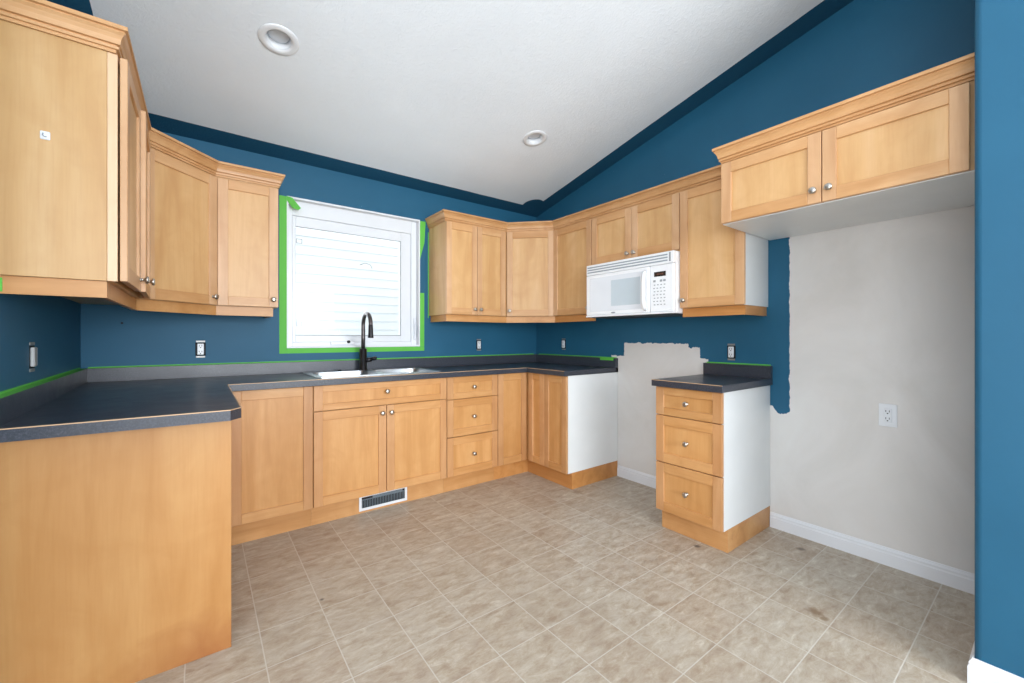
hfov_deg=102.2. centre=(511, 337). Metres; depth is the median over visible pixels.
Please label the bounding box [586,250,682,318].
microwave
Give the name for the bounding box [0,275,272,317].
rail
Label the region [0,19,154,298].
upper cabinet
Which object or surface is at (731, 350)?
outlet
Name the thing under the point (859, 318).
wall
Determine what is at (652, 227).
upper cabinet
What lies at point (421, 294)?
tape
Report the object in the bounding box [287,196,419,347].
window
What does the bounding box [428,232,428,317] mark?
tape
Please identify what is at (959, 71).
crown molding
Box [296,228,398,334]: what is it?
house
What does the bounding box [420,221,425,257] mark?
tape
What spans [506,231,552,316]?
upper cabinet
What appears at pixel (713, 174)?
crown molding
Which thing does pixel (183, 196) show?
upper cabinet
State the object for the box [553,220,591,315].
upper cabinet
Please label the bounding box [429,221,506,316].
upper cabinet
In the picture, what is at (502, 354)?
tape
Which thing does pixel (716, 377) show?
countertop
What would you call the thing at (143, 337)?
wall
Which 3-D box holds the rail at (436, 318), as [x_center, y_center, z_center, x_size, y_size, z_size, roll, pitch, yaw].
[-0.013,-0.162,3.575,1.405,0.056,0.412,0,0,3]
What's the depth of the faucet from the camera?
3.15 m
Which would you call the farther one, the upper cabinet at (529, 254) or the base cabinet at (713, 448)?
the upper cabinet at (529, 254)
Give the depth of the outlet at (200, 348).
2.65 m
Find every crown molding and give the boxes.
[0,0,284,189]
[425,165,720,232]
[712,52,974,163]
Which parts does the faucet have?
spout, lever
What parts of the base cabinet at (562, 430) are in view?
door, door, door, panel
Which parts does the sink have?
bowl, bowl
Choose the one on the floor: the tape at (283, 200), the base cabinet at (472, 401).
the base cabinet at (472, 401)
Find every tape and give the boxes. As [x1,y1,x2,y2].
[0,368,86,397]
[87,354,528,368]
[279,195,300,353]
[287,346,423,353]
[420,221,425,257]
[420,293,423,345]
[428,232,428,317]
[541,354,616,360]
[706,362,770,365]
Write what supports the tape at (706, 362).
on the countertop at (716, 377)
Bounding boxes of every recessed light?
[258,23,298,55]
[523,130,546,145]
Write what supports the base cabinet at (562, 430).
on the floor
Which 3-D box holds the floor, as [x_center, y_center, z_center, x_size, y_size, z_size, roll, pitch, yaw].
[0.260,1.230,-0.142,5.700,0.120,7.500,0,0,-37]
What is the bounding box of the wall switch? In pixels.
[29,342,36,371]
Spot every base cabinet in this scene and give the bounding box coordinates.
[0,421,230,682]
[231,386,312,545]
[311,378,446,525]
[443,374,497,492]
[494,372,617,488]
[656,385,769,552]
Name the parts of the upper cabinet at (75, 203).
panel, door, door, knob, knob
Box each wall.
[0,0,80,391]
[81,131,535,368]
[536,0,974,573]
[975,0,1023,677]
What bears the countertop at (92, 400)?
on the base cabinet at (562, 430)
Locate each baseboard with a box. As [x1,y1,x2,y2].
[617,465,655,488]
[770,512,1023,682]
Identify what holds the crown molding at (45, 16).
attached to the upper cabinet at (247, 213)
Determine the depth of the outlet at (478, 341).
3.92 m
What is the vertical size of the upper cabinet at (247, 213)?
0.830 m
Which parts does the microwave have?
door panel, door, vent panel, handle, control panel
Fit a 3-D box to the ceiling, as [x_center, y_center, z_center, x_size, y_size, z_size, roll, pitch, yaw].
[0.260,-1.767,-0.142,5.700,1.064,7.500,0,0,-37]
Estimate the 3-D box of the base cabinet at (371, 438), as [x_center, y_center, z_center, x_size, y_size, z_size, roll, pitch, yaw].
[-1.014,0.732,3.017,0.911,0.875,0.616,0,0,-37]
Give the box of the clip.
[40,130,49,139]
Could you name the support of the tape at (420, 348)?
attached to the wall at (143, 337)
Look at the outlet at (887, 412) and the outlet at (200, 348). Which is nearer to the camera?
the outlet at (887, 412)
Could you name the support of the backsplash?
attached to the wall at (859, 318)
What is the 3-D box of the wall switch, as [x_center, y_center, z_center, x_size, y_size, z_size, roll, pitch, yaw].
[-1.792,0.073,1.550,0.013,0.111,0.054,0,0,-35]
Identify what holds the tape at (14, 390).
on the countertop at (92, 400)
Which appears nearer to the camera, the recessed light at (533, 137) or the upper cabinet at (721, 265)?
the upper cabinet at (721, 265)
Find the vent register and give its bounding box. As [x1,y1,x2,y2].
[359,487,406,511]
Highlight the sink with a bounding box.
[303,367,441,377]
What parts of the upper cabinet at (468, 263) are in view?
door, door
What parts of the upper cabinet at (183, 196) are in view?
door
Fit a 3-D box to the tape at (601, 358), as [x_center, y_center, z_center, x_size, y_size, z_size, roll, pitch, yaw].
[0.574,0.182,3.909,0.032,0.027,1.010,0,0,-37]
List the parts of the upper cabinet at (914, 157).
door, knob, knob, door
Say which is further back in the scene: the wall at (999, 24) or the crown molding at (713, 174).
the crown molding at (713, 174)
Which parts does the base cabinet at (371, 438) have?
door, drawer, door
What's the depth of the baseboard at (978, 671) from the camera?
2.06 m
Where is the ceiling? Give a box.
[48,0,853,216]
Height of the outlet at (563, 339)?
0.111 m
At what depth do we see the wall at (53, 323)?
1.63 m
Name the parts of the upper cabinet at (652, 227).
door, door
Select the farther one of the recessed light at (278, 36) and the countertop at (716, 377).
the countertop at (716, 377)
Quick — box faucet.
[358,312,376,369]
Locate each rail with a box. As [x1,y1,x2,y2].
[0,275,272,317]
[431,314,595,322]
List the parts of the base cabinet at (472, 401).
drawer, drawer, drawer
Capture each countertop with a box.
[0,354,617,442]
[651,363,772,392]
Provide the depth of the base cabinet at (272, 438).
2.40 m
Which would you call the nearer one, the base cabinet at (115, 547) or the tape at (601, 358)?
the base cabinet at (115, 547)
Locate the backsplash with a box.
[703,363,772,378]
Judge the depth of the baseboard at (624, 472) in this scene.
3.34 m
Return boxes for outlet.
[195,340,205,357]
[476,339,480,350]
[562,338,565,349]
[727,344,735,359]
[879,403,896,427]
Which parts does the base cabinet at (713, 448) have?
drawer, drawer, drawer, panel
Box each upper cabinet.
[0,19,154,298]
[60,147,218,305]
[215,176,277,308]
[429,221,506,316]
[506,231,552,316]
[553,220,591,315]
[592,193,679,264]
[680,180,767,316]
[721,80,974,239]
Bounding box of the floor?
[135,472,974,682]
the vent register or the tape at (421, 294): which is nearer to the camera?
the vent register
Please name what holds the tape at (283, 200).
attached to the wall at (143, 337)
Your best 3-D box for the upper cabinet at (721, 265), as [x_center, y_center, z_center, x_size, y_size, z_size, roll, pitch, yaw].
[1.333,-0.577,2.628,0.354,0.886,0.402,0,0,-37]
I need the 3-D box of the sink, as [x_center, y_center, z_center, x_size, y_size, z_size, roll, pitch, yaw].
[-1.008,0.342,3.019,0.866,0.185,0.498,0,0,-37]

